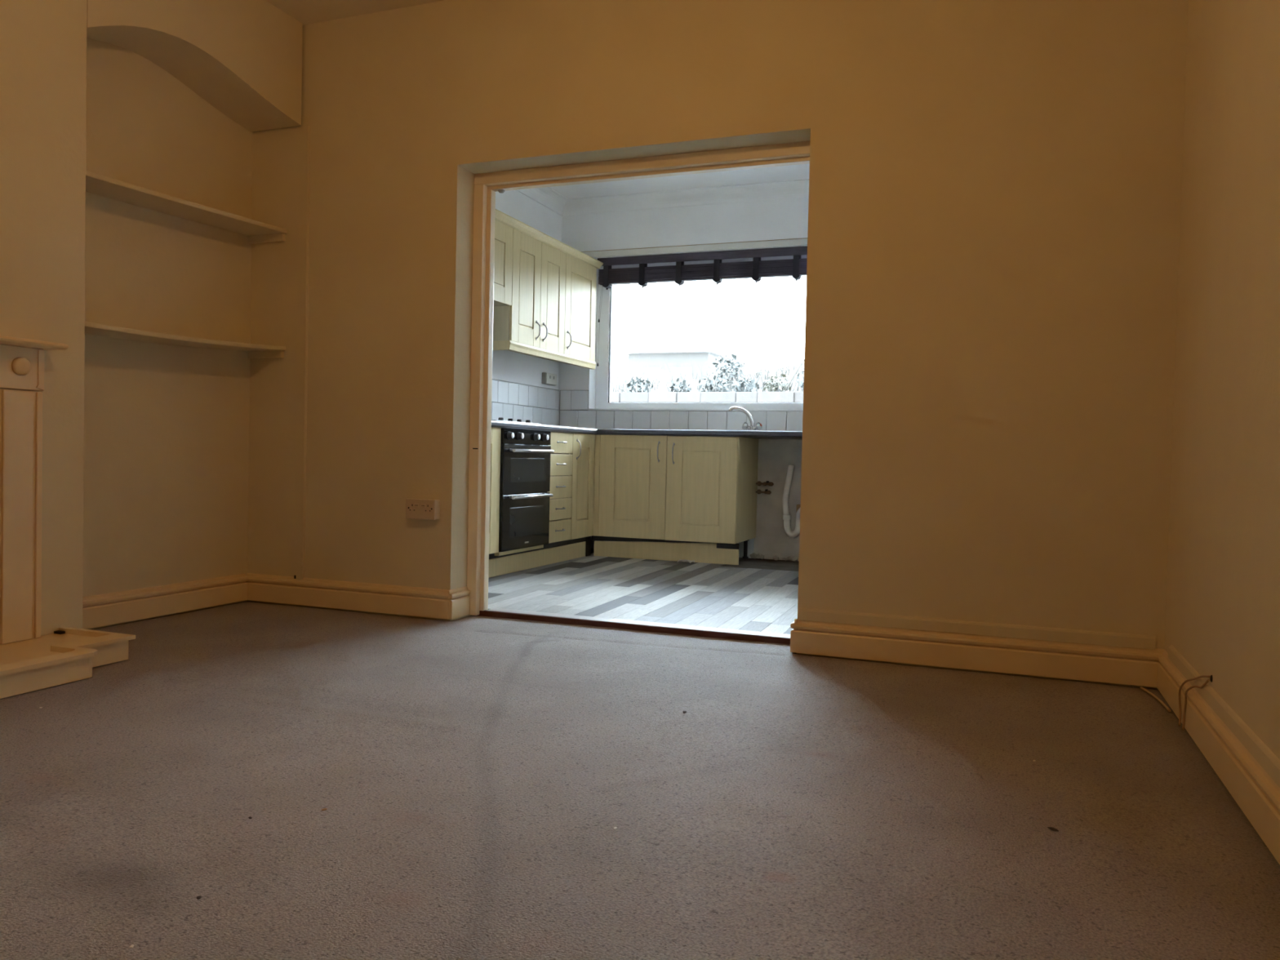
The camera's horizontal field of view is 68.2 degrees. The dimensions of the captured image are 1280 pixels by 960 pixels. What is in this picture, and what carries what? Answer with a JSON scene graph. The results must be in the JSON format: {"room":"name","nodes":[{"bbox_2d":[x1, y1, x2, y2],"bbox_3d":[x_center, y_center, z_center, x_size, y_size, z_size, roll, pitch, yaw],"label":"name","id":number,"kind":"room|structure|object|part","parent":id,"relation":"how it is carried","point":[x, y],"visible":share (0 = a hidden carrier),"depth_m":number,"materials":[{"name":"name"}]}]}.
{"room":"living room","nodes":[
{"label":"living room","id":0,"kind":"room"},
{"bbox_2d":[0,0,302,635],"bbox_3d":[-2.201,-0.726,3.145,0.296,2.696,2.722,2,2,21],"label":"wall","id":1,"kind":"structure","parent":0,"point":[43,42],"depth_m":3.29,"materials":[{"name":"beige paint"}]},
{"bbox_2d":[82,38,253,629],"bbox_3d":[-2.635,-0.723,2.649,0.160,2.696,3.986,2,2,21],"label":"wall","id":2,"kind":"structure","parent":0,"point":[166,468],"depth_m":4.02,"materials":[{"name":"beige paint"}]},
{"bbox_2d":[82,573,248,629],"bbox_3d":[-2.066,0.516,3.987,0.022,0.125,1.080,2,2,21],"label":"baseboard","id":3,"kind":"structure","parent":2,"relation":"attached to","point":[117,607],"depth_m":4.03,"materials":[{"name":"beige paint"}]},
{"bbox_2d":[84,320,285,359],"bbox_3d":[-1.947,-0.577,3.934,0.214,0.080,1.100,2,2,21],"label":"shelf","id":4,"kind":"object","parent":2,"relation":"attached to","point":[255,351],"visible":0.73,"depth_m":3.91,"materials":[{"name":"beige paint"}]},
{"bbox_2d":[85,170,287,244],"bbox_3d":[-1.935,-1.119,3.920,0.214,0.079,1.100,2,2,21],"label":"shelf","id":5,"kind":"object","parent":2,"relation":"attached to","point":[259,232],"visible":0.69,"depth_m":3.92,"materials":[{"name":"beige paint"}]},
{"bbox_2d":[492,190,562,389],"bbox_3d":[-1.205,-0.754,6.177,0.200,2.800,3.208,2,2,21],"label":"wall","id":6,"kind":"structure","parent":0,"point":[507,366],"depth_m":6.83,"materials":[{"name":"white paint"}]},
{"bbox_2d":[493,219,513,306],"bbox_3d":[-1.065,-1.351,5.761,0.318,0.491,0.608,2,2,21],"label":"upper cabinet","id":7,"kind":"object","parent":6,"relation":"attached to","point":[503,262],"visible":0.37,"depth_m":5.88,"materials":[{"name":"beige wood"}]},
{"bbox_3d":[-0.925,-1.339,5.708,0.013,0.279,0.420,2,2,21],"label":"door panel","id":8,"kind":"part","parent":7,"relation":"part of","materials":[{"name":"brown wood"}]},
{"bbox_2d":[491,378,559,426],"bbox_3d":[-1.107,-0.525,6.160,0.009,0.317,2.638,2,2,21],"label":"tile backsplash","id":9,"kind":"structure","parent":6,"relation":"attached to","point":[509,400],"depth_m":6.85,"materials":[{"name":"grey tile"}]},
{"bbox_2d":[493,228,565,354],"bbox_3d":[-0.803,-1.251,6.407,0.352,0.711,0.777,2,2,21],"label":"upper cabinet","id":10,"kind":"object","parent":6,"relation":"attached to","point":[535,317],"visible":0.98,"depth_m":6.28,"materials":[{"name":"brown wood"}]},
{"bbox_3d":[-0.747,-1.244,6.180,0.018,0.711,0.392,2,2,21],"label":"door","id":11,"kind":"part","parent":10,"relation":"part of","materials":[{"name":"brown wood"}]},
{"bbox_3d":[-0.748,-1.243,6.181,0.013,0.487,0.212,2,2,21],"label":"door panel","id":12,"kind":"part","parent":10,"relation":"part of","materials":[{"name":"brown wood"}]},
{"bbox_3d":[-0.679,-1.000,6.309,0.035,0.133,0.014,2,2,21],"label":"handle","id":13,"kind":"part","parent":10,"relation":"part of","materials":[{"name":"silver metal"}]},
{"bbox_2d":[492,340,595,368],"bbox_3d":[-0.729,-0.870,6.663,0.326,0.059,1.350,2,2,21],"label":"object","id":14,"kind":"object","parent":10,"relation":"attached to","point":[510,345],"visible":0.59,"depth_m":6.39,"materials":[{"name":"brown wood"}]},
{"bbox_3d":[-0.985,-0.860,6.051,0.286,0.059,0.020,2,2,21],"label":"rail","id":15,"kind":"part","parent":14,"relation":"part of","materials":[{"name":"brown wood"}]},
{"bbox_3d":[-0.642,-1.004,6.406,0.035,0.131,0.014,2,2,21],"label":"handle","id":16,"kind":"part","parent":10,"relation":"part of","materials":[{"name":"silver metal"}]},
{"bbox_2d":[494,208,603,269],"bbox_3d":[-0.801,-1.629,6.370,0.356,0.043,1.976,2,2,21],"label":"crown molding","id":17,"kind":"structure","parent":10,"relation":"on","point":[500,216],"depth_m":6.35,"materials":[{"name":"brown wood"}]},
{"bbox_3d":[-0.608,-1.250,6.544,0.018,0.711,0.380,2,2,21],"label":"door","id":18,"kind":"part","parent":10,"relation":"part of","materials":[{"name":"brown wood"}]},
{"bbox_3d":[-0.609,-1.248,6.544,0.013,0.499,0.196,2,2,21],"label":"door panel","id":19,"kind":"part","parent":10,"relation":"part of","materials":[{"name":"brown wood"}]},
{"bbox_2d":[516,186,568,215],"bbox_3d":[-1.083,-2.079,5.963,0.101,0.097,2.938,2,2,21],"label":"trim","id":20,"kind":"structure","parent":6,"relation":"attached to","point":[548,197],"depth_m":7.04,"materials":[{"name":"white paint"}]},
{"bbox_2d":[542,372,556,385],"bbox_3d":[-0.687,-0.768,7.184,0.046,0.086,0.180,2,2,21],"label":"double socket","id":21,"kind":"object","parent":6,"relation":"attached to","point":[549,379],"visible":1,"depth_m":7.14,"materials":[{"name":"grey plastic"}]},
{"bbox_2d":[525,253,596,361],"bbox_3d":[-0.567,-1.262,7.023,0.352,0.711,0.540,2,2,21],"label":"upper cabinet","id":22,"kind":"object","parent":6,"relation":"attached to","point":[580,277],"visible":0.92,"depth_m":6.96,"materials":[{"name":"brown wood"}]},
{"bbox_3d":[-0.504,-1.004,6.764,0.035,0.133,0.014,2,2,21],"label":"handle","id":23,"kind":"part","parent":22,"relation":"part of","materials":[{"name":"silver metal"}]},
{"bbox_3d":[-0.443,-1.258,6.976,0.018,0.711,0.538,2,2,21],"label":"door","id":24,"kind":"part","parent":22,"relation":"part of","materials":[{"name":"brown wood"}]},
{"bbox_3d":[-0.443,-1.252,6.976,0.013,0.506,0.362,2,2,21],"label":"door panel","id":25,"kind":"part","parent":22,"relation":"part of","materials":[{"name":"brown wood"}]},
{"bbox_2d":[265,0,809,199],"bbox_3d":[-0.117,-2.098,3.437,4.200,0.124,7.503,2,2,21],"label":"ceiling","id":26,"kind":"structure","parent":0,"point":[801,171],"depth_m":6.50,"materials":[{"name":"white paint"}]},
{"bbox_2d":[0,601,1279,959],"bbox_3d":[-0.753,0.668,2.043,3.864,0.007,4.156,2,2,21],"label":"floor","id":27,"kind":"structure","parent":0,"point":[474,776],"depth_m":1.99,"materials":[{"name":"beige carpet"}]},
{"bbox_2d":[0,626,135,698],"bbox_3d":[-2.086,0.577,2.542,0.424,0.088,1.536,2,2,21],"label":"hearth","id":28,"kind":"object","parent":27,"relation":"on","point":[67,655],"visible":1,"depth_m":2.94,"materials":[{"name":"beige paint"}]},
{"bbox_2d":[0,335,68,644],"bbox_3d":[-2.228,0.048,2.570,0.112,0.994,1.365,2,2,21],"label":"surround","id":29,"kind":"object","parent":28,"relation":"on","point":[21,359],"visible":1,"depth_m":3.12,"materials":[{"name":"beige paint"}]},
{"bbox_2d":[0,335,68,350],"bbox_3d":[-2.217,-0.439,2.558,0.112,0.020,1.365,2,2,21],"label":"mantel shelf","id":30,"kind":"object","parent":29,"relation":"attached to","point":[6,343],"depth_m":3.08,"materials":[{"name":"beige paint"}]},
{"bbox_3d":[-2.086,0.542,2.541,0.424,0.019,1.536,2,2,21],"label":"rim moulding","id":31,"kind":"part","parent":28,"relation":"part of","materials":[{"name":"beige paint"}]},
{"bbox_2d":[1047,826,1058,831],"bbox_3d":[0.831,0.702,1.900,0.009,0.005,0.026,1,2,-27],"label":"crumb","id":32,"kind":"object","parent":27,"relation":"on","point":[1050,828],"visible":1,"depth_m":1.90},
{"bbox_2d":[1139,686,1170,711],"bbox_3d":[1.626,0.689,2.974,0.017,0.009,0.296,2,2,13],"label":"cable offcut","id":33,"kind":"object","parent":27,"relation":"on","point":[1161,701],"visible":1,"depth_m":2.97,"materials":[{"name":"plastic"}]},
{"bbox_2d":[488,548,799,634],"bbox_3d":[0.113,0.645,5.606,2.753,0.132,3.038,2,2,21],"label":"floor","id":34,"kind":"structure","parent":0,"point":[753,594],"depth_m":5.01,"materials":[{"name":"laminate"}]},
{"bbox_2d":[488,426,501,554],"bbox_3d":[-1.173,0.129,5.234,0.562,0.861,0.599,2,2,21],"label":"base cabinet","id":35,"kind":"object","parent":34,"relation":"on","point":[495,432],"visible":0.08,"depth_m":5.36,"materials":[{"name":"beige wood"}]},
{"bbox_2d":[491,420,600,435],"bbox_3d":[-0.817,-0.337,6.106,0.592,0.038,2.529,2,2,21],"label":"countertop","id":36,"kind":"structure","parent":35,"relation":"on","point":[495,424],"depth_m":5.83,"materials":[{"name":"grey laminate"}]},
{"bbox_2d":[491,417,541,424],"bbox_3d":[-0.947,-0.364,5.797,0.470,0.026,0.580,2,2,21],"label":"gas hob","id":37,"kind":"object","parent":36,"relation":"in","point":[499,419],"visible":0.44,"depth_m":5.70,"materials":[{"name":"black metal"}]},
{"bbox_2d":[494,427,554,555],"bbox_3d":[-0.907,0.058,5.778,0.589,0.734,0.603,2,2,21],"label":"double oven","id":38,"kind":"object","parent":34,"relation":"on","point":[525,455],"depth_m":5.64,"materials":[{"name":"black metal"}]},
{"bbox_3d":[-0.746,-0.257,5.450,0.026,0.048,0.048,2,2,21],"label":"knob","id":39,"kind":"part","parent":38,"relation":"part of","materials":[{"name":"black plastic"}]},
{"bbox_3d":[-0.723,0.422,5.694,0.028,0.020,0.567,2,2,21],"label":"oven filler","id":40,"kind":"part","parent":38,"relation":"part of","materials":[{"name":"wood"}]},
{"bbox_3d":[-0.704,-0.259,5.560,0.026,0.048,0.048,2,2,21],"label":"knob","id":41,"kind":"part","parent":38,"relation":"part of","materials":[{"name":"black plastic"}]},
{"bbox_3d":[-0.689,0.245,5.698,0.019,0.326,0.603,2,2,21],"label":"oven door","id":42,"kind":"part","parent":38,"relation":"part of","materials":[{"name":"black glass"}]},
{"bbox_3d":[-0.682,-0.068,5.690,0.019,0.292,0.603,2,2,21],"label":"oven door","id":43,"kind":"part","parent":38,"relation":"part of","materials":[{"name":"black glass"}]},
{"bbox_3d":[-0.679,-0.259,5.685,0.017,0.086,0.603,2,2,21],"label":"control panel","id":44,"kind":"part","parent":38,"relation":"part of","materials":[{"name":"black glass"}]},
{"bbox_3d":[-0.676,0.094,5.691,0.002,0.016,0.597,2,2,21],"label":"door trim","id":45,"kind":"part","parent":38,"relation":"part of","materials":[{"name":"silver metal"}]},
{"bbox_3d":[-0.670,-0.201,5.683,0.002,0.016,0.597,2,2,21],"label":"door trim","id":46,"kind":"part","parent":38,"relation":"part of","materials":[{"name":"silver metal"}]},
{"bbox_3d":[-0.642,0.099,5.677,0.018,0.019,0.503,2,2,21],"label":"door handle","id":47,"kind":"part","parent":38,"relation":"part of","materials":[{"name":"metal"}]},
{"bbox_3d":[-0.635,-0.174,5.670,0.018,0.019,0.503,2,2,21],"label":"door handle","id":48,"kind":"part","parent":38,"relation":"part of","materials":[{"name":"metal"}]},
{"bbox_3d":[-0.628,-0.262,5.758,0.026,0.048,0.048,2,2,21],"label":"knob","id":49,"kind":"part","parent":38,"relation":"part of","materials":[{"name":"black plastic"}]},
{"bbox_3d":[-0.586,-0.264,5.868,0.026,0.048,0.048,2,2,21],"label":"knob","id":50,"kind":"part","parent":38,"relation":"part of","materials":[{"name":"black plastic"}]},
{"bbox_2d":[488,537,586,577],"bbox_3d":[-0.726,0.482,5.802,0.016,0.145,1.900,2,2,21],"label":"board","id":51,"kind":"object","parent":34,"relation":"on","point":[565,550],"visible":0.52,"depth_m":5.98,"materials":[{"name":"beige wood"}]},
{"bbox_2d":[546,431,573,543],"bbox_3d":[-0.767,0.112,6.246,0.596,0.861,0.364,2,2,21],"label":"base cabinet","id":52,"kind":"object","parent":34,"relation":"on","point":[561,460],"visible":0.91,"depth_m":6.15,"materials":[{"name":"beige wood"}]},
{"bbox_3d":[-0.528,0.046,6.153,0.018,0.144,0.361,2,2,21],"label":"drawer","id":53,"kind":"part","parent":52,"relation":"part of","materials":[{"name":"brown wood"}]},
{"bbox_3d":[-0.534,0.332,6.160,0.018,0.138,0.361,2,2,21],"label":"drawer","id":54,"kind":"part","parent":52,"relation":"part of","materials":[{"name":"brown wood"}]},
{"bbox_3d":[-0.531,0.190,6.156,0.018,0.136,0.361,2,2,21],"label":"drawer","id":55,"kind":"part","parent":52,"relation":"part of","materials":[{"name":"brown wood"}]},
{"bbox_3d":[-0.521,-0.241,6.145,0.018,0.136,0.361,2,2,21],"label":"drawer","id":56,"kind":"part","parent":52,"relation":"part of","materials":[{"name":"brown wood"}]},
{"bbox_3d":[-0.524,-0.098,6.149,0.018,0.140,0.361,2,2,21],"label":"drawer","id":57,"kind":"part","parent":52,"relation":"part of","materials":[{"name":"brown wood"}]},
{"bbox_2d":[568,432,595,539],"bbox_3d":[-0.634,0.105,6.595,0.596,0.861,0.382,2,2,21],"label":"base cabinet","id":58,"kind":"object","parent":34,"relation":"on","point":[583,454],"visible":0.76,"depth_m":6.49,"materials":[{"name":"beige wood"}]},
{"bbox_3d":[-0.411,-0.206,6.365,0.035,0.144,0.014,2,2,21],"label":"handle","id":59,"kind":"part","parent":58,"relation":"part of","materials":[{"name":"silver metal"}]},
{"bbox_3d":[-0.399,0.026,6.488,0.013,0.507,0.201,2,2,21],"label":"door panel","id":60,"kind":"part","parent":58,"relation":"part of","materials":[{"name":"brown wood"}]},
{"bbox_3d":[-0.332,0.037,6.667,0.019,0.714,0.029,2,2,21],"label":"corner post","id":61,"kind":"part","parent":58,"relation":"part of","materials":[{"name":"brown wood"}]},
{"bbox_2d":[585,535,738,564],"bbox_3d":[0.138,0.483,6.516,1.103,0.145,0.079,2,2,21],"label":"board","id":62,"kind":"object","parent":34,"relation":"on","point":[606,546],"visible":0.94,"depth_m":6.53,"materials":[{"name":"beige wood"}]},
{"bbox_2d":[593,434,758,558],"bbox_3d":[0.250,0.122,6.727,1.043,0.861,0.604,2,2,21],"label":"base cabinet","id":63,"kind":"object","parent":34,"relation":"on","point":[679,488],"visible":0.93,"depth_m":6.47,"materials":[{"name":"beige wood"}]},
{"bbox_3d":[-0.302,0.038,6.661,0.037,0.714,0.017,2,2,21],"label":"corner post","id":64,"kind":"part","parent":63,"relation":"part of","materials":[{"name":"brown wood"}]},
{"bbox_3d":[-0.052,0.031,6.564,0.273,0.509,0.013,2,2,21],"label":"door panel","id":65,"kind":"part","parent":63,"relation":"part of","materials":[{"name":"brown wood"}]},
{"bbox_3d":[-0.052,0.046,6.564,0.495,0.714,0.018,2,2,21],"label":"door","id":66,"kind":"part","parent":63,"relation":"part of","materials":[{"name":"brown wood"}]},
{"bbox_3d":[0.124,-0.195,6.465,0.014,0.150,0.035,2,2,21],"label":"handle","id":67,"kind":"part","parent":63,"relation":"part of","materials":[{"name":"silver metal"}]},
{"bbox_3d":[0.225,-0.181,6.427,0.014,0.150,0.035,2,2,21],"label":"handle","id":68,"kind":"part","parent":63,"relation":"part of","materials":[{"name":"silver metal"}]},
{"bbox_2d":[596,429,802,439],"bbox_3d":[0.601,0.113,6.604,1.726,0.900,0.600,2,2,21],"label":"countertop","id":69,"kind":"structure","parent":63,"relation":"on","point":[753,434],"depth_m":6.36,"materials":[{"name":"grey laminate"}]},
{"bbox_2d":[671,429,781,431],"bbox_3d":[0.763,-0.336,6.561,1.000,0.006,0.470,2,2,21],"label":"sink","id":70,"kind":"object","parent":69,"relation":"in","point":[671,429],"visible":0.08,"depth_m":6.35,"materials":[{"name":"metal"}]},
{"bbox_2d":[728,406,762,430],"bbox_3d":[0.755,-0.434,6.753,0.241,0.180,0.079,2,2,12],"label":"mixer tap","id":71,"kind":"object","parent":69,"relation":"on","point":[758,425],"visible":0.97,"depth_m":6.73,"materials":[{"name":"silver metal"}]},
{"bbox_3d":[0.727,-0.453,6.745,0.191,0.142,0.039,1,1,-2],"label":"spout","id":72,"kind":"part","parent":71,"relation":"part of","materials":[{"name":"silver metal"}]},
{"bbox_3d":[0.767,-0.384,6.752,0.079,0.061,0.051,2,2,21],"label":"tap handle","id":73,"kind":"part","parent":71,"relation":"part of","materials":[{"name":"silver metal"}]},
{"bbox_3d":[0.831,-0.382,6.728,0.079,0.061,0.051,2,2,21],"label":"tap handle","id":74,"kind":"part","parent":71,"relation":"part of","materials":[{"name":"silver metal"}]},
{"bbox_3d":[0.414,0.057,6.387,0.274,0.508,0.013,2,2,21],"label":"door panel","id":75,"kind":"part","parent":63,"relation":"part of","materials":[{"name":"brown wood"}]},
{"bbox_3d":[0.413,0.064,6.386,0.496,0.712,0.018,2,2,21],"label":"door","id":76,"kind":"part","parent":63,"relation":"part of","materials":[{"name":"brown wood"}]},
{"bbox_3d":[0.759,0.483,6.786,0.052,0.159,0.052,2,2,21],"label":"leg","id":77,"kind":"part","parent":63,"relation":"part of","materials":[{"name":"black plastic"}]},
{"bbox_3d":[0.740,0.064,6.567,0.018,0.715,0.550,2,2,21],"label":"panel","id":78,"kind":"part","parent":63,"relation":"part of","materials":[{"name":"brown wood"}]},
{"bbox_2d":[677,559,694,563],"bbox_3d":[0.315,0.550,6.400,0.117,0.021,0.054,2,2,21],"label":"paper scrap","id":79,"kind":"object","parent":34,"relation":"on","point":[680,560],"visible":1,"depth_m":6.39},
{"bbox_2d":[750,552,797,561],"bbox_3d":[1.002,0.556,6.758,0.529,0.051,0.070,2,2,21],"label":"rubble","id":80,"kind":"object","parent":34,"relation":"on","point":[753,555],"visible":0.8,"depth_m":6.76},
{"bbox_2d":[558,196,808,560],"bbox_3d":[0.699,-0.734,7.021,2.753,2.800,0.270,2,2,21],"label":"wall","id":81,"kind":"structure","parent":0,"point":[788,218],"depth_m":6.87,"materials":[{"name":"white paint"}]},
{"bbox_2d":[559,390,803,431],"bbox_3d":[0.495,-0.509,6.954,2.413,0.315,0.009,2,2,21],"label":"tile backsplash","id":82,"kind":"structure","parent":81,"relation":"attached to","point":[573,404],"depth_m":7.07,"materials":[{"name":"grey tile"}]},
{"bbox_2d":[562,178,808,216],"bbox_3d":[0.662,-2.062,6.814,2.753,0.097,0.101,2,2,21],"label":"trim","id":83,"kind":"structure","parent":81,"relation":"attached to","point":[798,188],"depth_m":6.95,"materials":[{"name":"white paint"}]},
{"bbox_2d":[581,237,807,257],"bbox_3d":[0.509,-1.708,6.928,2.360,0.050,0.008,2,2,21],"label":"trim","id":84,"kind":"structure","parent":81,"relation":"attached to","point":[793,242],"depth_m":6.95,"materials":[{"name":"white plastic"}]},
{"bbox_2d":[587,254,807,411],"bbox_3d":[0.611,-1.094,7.000,2.067,1.173,0.202,2,2,21],"label":"window","id":85,"kind":"structure","parent":81,"relation":"in","point":[604,349],"depth_m":7.32,"materials":[{"name":"white plastic"}]},
{"bbox_3d":[0.586,-0.514,6.982,2.067,0.014,0.132,2,2,21],"label":"sill","id":86,"kind":"part","parent":85,"relation":"part of","materials":[{"name":"white plastic"}]},
{"bbox_2d":[596,246,807,366],"bbox_3d":[0.608,-1.265,6.957,2.009,0.825,0.068,2,2,21],"label":"blind","id":87,"kind":"object","parent":85,"relation":"attached to","point":[796,268],"visible":0.75,"depth_m":6.98,"materials":[{"name":"black fabric"}]},
{"bbox_3d":[-0.305,-1.209,7.318,0.038,0.610,0.006,2,2,21],"label":"pull cord","id":88,"kind":"part","parent":87,"relation":"part of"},
{"bbox_3d":[0.616,-1.488,6.952,1.985,0.016,0.056,2,2,21],"label":"rail","id":89,"kind":"part","parent":87,"relation":"part of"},
{"bbox_3d":[0.542,-1.469,6.980,1.800,0.007,0.011,2,2,21],"label":"loop cord","id":90,"kind":"part","parent":87,"relation":"part of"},
{"bbox_2d":[755,488,771,494],"bbox_3d":[0.882,0.085,6.779,0.129,0.040,0.065,2,2,36],"label":"supply valve","id":91,"kind":"object","parent":81,"relation":"attached to","point":[766,491],"visible":1,"depth_m":6.75,"materials":[{"name":"gold metal"}]},
{"bbox_2d":[755,480,773,485],"bbox_3d":[0.891,0.025,6.773,0.144,0.040,0.064,2,2,35],"label":"supply valve","id":92,"kind":"object","parent":81,"relation":"attached to","point":[758,483],"visible":1,"depth_m":6.75,"materials":[{"name":"gold metal"}]},
{"bbox_2d":[782,464,800,537],"bbox_3d":[1.181,0.152,6.674,0.352,0.519,0.063,2,2,21],"label":"pipe","id":93,"kind":"object","parent":81,"relation":"attached to","point":[786,517],"visible":0.81,"depth_m":6.70,"materials":[{"name":"plastic"}]},
{"bbox_2d":[795,507,799,519],"bbox_3d":[1.224,0.235,6.655,0.252,0.107,0.043,2,2,21],"label":"outlet","id":94,"kind":"object","parent":93,"relation":"attached to","point":[797,513],"depth_m":6.68,"materials":[{"name":"plastic"}]},
{"bbox_2d":[247,0,1188,689],"bbox_3d":[0.006,-0.696,3.879,4.200,2.696,0.199,2,2,21],"label":"wall","id":95,"kind":"structure","parent":0,"point":[994,203],"depth_m":3.47,"materials":[{"name":"beige paint"}]},
{"bbox_2d":[246,573,470,619],"bbox_3d":[-1.322,0.523,4.361,1.146,0.125,0.154,2,2,21],"label":"baseboard","id":96,"kind":"structure","parent":95,"relation":"attached to","point":[448,604],"depth_m":4.26,"materials":[{"name":"beige paint"}]},
{"bbox_2d":[405,498,439,519],"bbox_3d":[-0.949,0.127,4.126,0.150,0.088,0.049,2,2,21],"label":"double socket","id":97,"kind":"object","parent":95,"relation":"attached to","point":[415,508],"visible":1,"depth_m":4.11,"materials":[{"name":"white plastic"}]},
{"bbox_2d":[477,608,790,644],"bbox_3d":[-0.042,0.627,4.045,1.518,0.041,0.097,2,2,21],"label":"door threshold","id":98,"kind":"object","parent":95,"relation":"attached to","point":[700,631],"depth_m":4.00,"materials":[{"name":"silver wood"}]},
{"bbox_2d":[466,141,810,615],"bbox_3d":[-0.035,-0.354,3.978,1.522,1.966,0.078,2,2,21],"label":"door frame","id":99,"kind":"structure","parent":95,"relation":"in","point":[486,184],"depth_m":4.19,"materials":[{"name":"paint"}]},
{"bbox_2d":[790,608,1164,687],"bbox_3d":[1.175,0.583,3.406,1.248,0.167,0.154,2,2,21],"label":"baseboard","id":100,"kind":"structure","parent":95,"relation":"attached to","point":[1126,659],"depth_m":3.32,"materials":[{"name":"beige paint"}]},
{"bbox_2d":[1164,0,1279,759],"bbox_3d":[1.137,-0.601,1.207,0.180,2.696,3.986,2,2,21],"label":"wall","id":101,"kind":"structure","parent":0,"point":[1223,602],"depth_m":2.35,"materials":[{"name":"beige paint"}]},
{"bbox_2d":[1178,675,1212,729],"bbox_3d":[1.502,0.599,2.569,0.018,0.200,0.293,2,2,16],"label":"cable","id":102,"kind":"object","parent":101,"relation":"attached to","point":[1202,676],"visible":1,"depth_m":2.63,"materials":[{"name":"plastic"}]},
{"bbox_2d":[1156,644,1279,864],"bbox_3d":[1.011,0.636,1.266,0.022,0.165,3.966,2,2,21],"label":"baseboard","id":103,"kind":"structure","parent":101,"relation":"attached to","point":[1247,768],"depth_m":2.16,"materials":[{"name":"beige paint"}]},
{"label":"outside","id":104,"kind":"structure","parent":0,"visible":0},
{"bbox_3d":[10.706,0.496,28.037,28.000,0.300,60.000,2,2,21],"label":"yard","id":105,"kind":"structure","parent":104,"visible":0},
{"bbox_2d":[622,328,750,380],"bbox_3d":[2.207,-3.536,43.003,4.000,6.600,6.600,2,2,21],"label":"house","id":106,"kind":"structure","parent":105,"relation":"on","point":[682,348],"depth_m":40.63,"materials":[{"name":"grey stone"}]},
{"bbox_3d":[0.425,-4.258,40.383,0.760,0.960,0.015,2,2,21],"label":"pane","id":107,"kind":"part","parent":106,"relation":"part of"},
{"bbox_3d":[1.732,-4.216,39.883,0.760,0.960,0.015,2,2,21],"label":"pane","id":108,"kind":"part","parent":106,"relation":"part of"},
{"bbox_2d":[610,391,803,402],"bbox_3d":[1.122,-0.158,9.921,13.000,1.518,0.265,2,2,21],"label":"wall","id":109,"kind":"structure","parent":105,"relation":"on","point":[615,397],"depth_m":9.94,"materials":[{"name":"white"}]},
{"bbox_2d":[611,346,804,392],"bbox_3d":[2.294,-1.958,17.035,20.000,2.030,14.043,2,2,21],"label":"bank","id":110,"kind":"object","parent":105,"relation":"on","point":[661,379],"visible":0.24,"depth_m":11.33,"materials":[{"name":"green plant"}]},
{"bbox_2d":[625,371,654,392],"bbox_3d":[-0.010,-1.045,10.680,0.340,0.368,0.334,2,2,21],"label":"shrub","id":111,"kind":"object","parent":110,"relation":"on","point":[630,384],"visible":0.74,"depth_m":10.63,"materials":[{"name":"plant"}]},
{"bbox_2d":[666,376,693,391],"bbox_3d":[0.449,-1.000,10.482,0.284,0.304,0.255,2,2,21],"label":"shrub","id":112,"kind":"object","parent":110,"relation":"on","point":[673,385],"visible":0.67,"depth_m":10.44,"materials":[{"name":"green plant"}]},
{"bbox_2d":[697,376,730,391],"bbox_3d":[0.829,-1.020,10.481,0.372,0.288,0.350,1,1,2],"label":"shrub","id":113,"kind":"object","parent":110,"relation":"on","point":[720,385],"visible":0.64,"depth_m":10.41,"materials":[{"name":"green plant"}]},
{"bbox_2d":[711,359,724,391],"bbox_3d":[0.851,-1.124,10.223,0.141,0.383,0.025,1,1,0],"label":"dry stalk","id":114,"kind":"object","parent":110,"relation":"on","point":[724,359],"visible":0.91,"depth_m":10.22,"materials":[{"name":"plant"}]},
{"bbox_2d":[707,354,750,383],"bbox_3d":[1.060,-1.320,11.344,0.507,0.382,0.522,2,2,21],"label":"shrub","id":115,"kind":"object","parent":110,"relation":"on","point":[735,366],"visible":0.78,"depth_m":11.27,"materials":[{"name":"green plant"}]},
{"bbox_3d":[1.063,-1.248,11.350,0.196,0.239,0.196,1,2,-27],"label":"stem","id":116,"kind":"part","parent":115,"relation":"part of","materials":[{"name":"plant"}]},
{"bbox_2d":[731,377,759,392],"bbox_3d":[1.147,-0.987,10.259,0.307,0.279,0.320,1,2,-17],"label":"shrub","id":117,"kind":"object","parent":110,"relation":"on","point":[742,384],"visible":0.67,"depth_m":10.20,"materials":[{"name":"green plant"}]},
{"bbox_2d":[762,373,791,391],"bbox_3d":[1.475,-1.000,10.146,0.287,0.299,0.292,3,2,43],"label":"shrub","id":118,"kind":"object","parent":110,"relation":"on","point":[768,385],"visible":0.81,"depth_m":10.10,"materials":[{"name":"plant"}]},
{"bbox_2d":[785,360,804,391],"bbox_3d":[1.763,-1.259,9.871,0.482,0.657,0.024,2,2,15],"label":"dry stalk","id":119,"kind":"object","parent":110,"relation":"on","point":[787,387],"visible":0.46,"depth_m":9.91,"materials":[{"name":"plant"}]},
{"bbox_2d":[796,363,803,391],"bbox_3d":[1.684,-1.087,9.907,0.075,0.302,0.021,1,2,-27],"label":"dry stalk","id":120,"kind":"object","parent":110,"relation":"on","point":[802,363],"visible":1,"depth_m":9.89,"materials":[{"name":"plant"}]},
{"bbox_2d":[796,368,804,389],"bbox_3d":[1.836,-1.059,10.100,0.362,0.368,0.373,2,2,21],"label":"shrub","id":121,"kind":"object","parent":110,"relation":"on","point":[802,380],"visible":0.1,"depth_m":10.11,"materials":[{"name":"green plant"}]}
]}

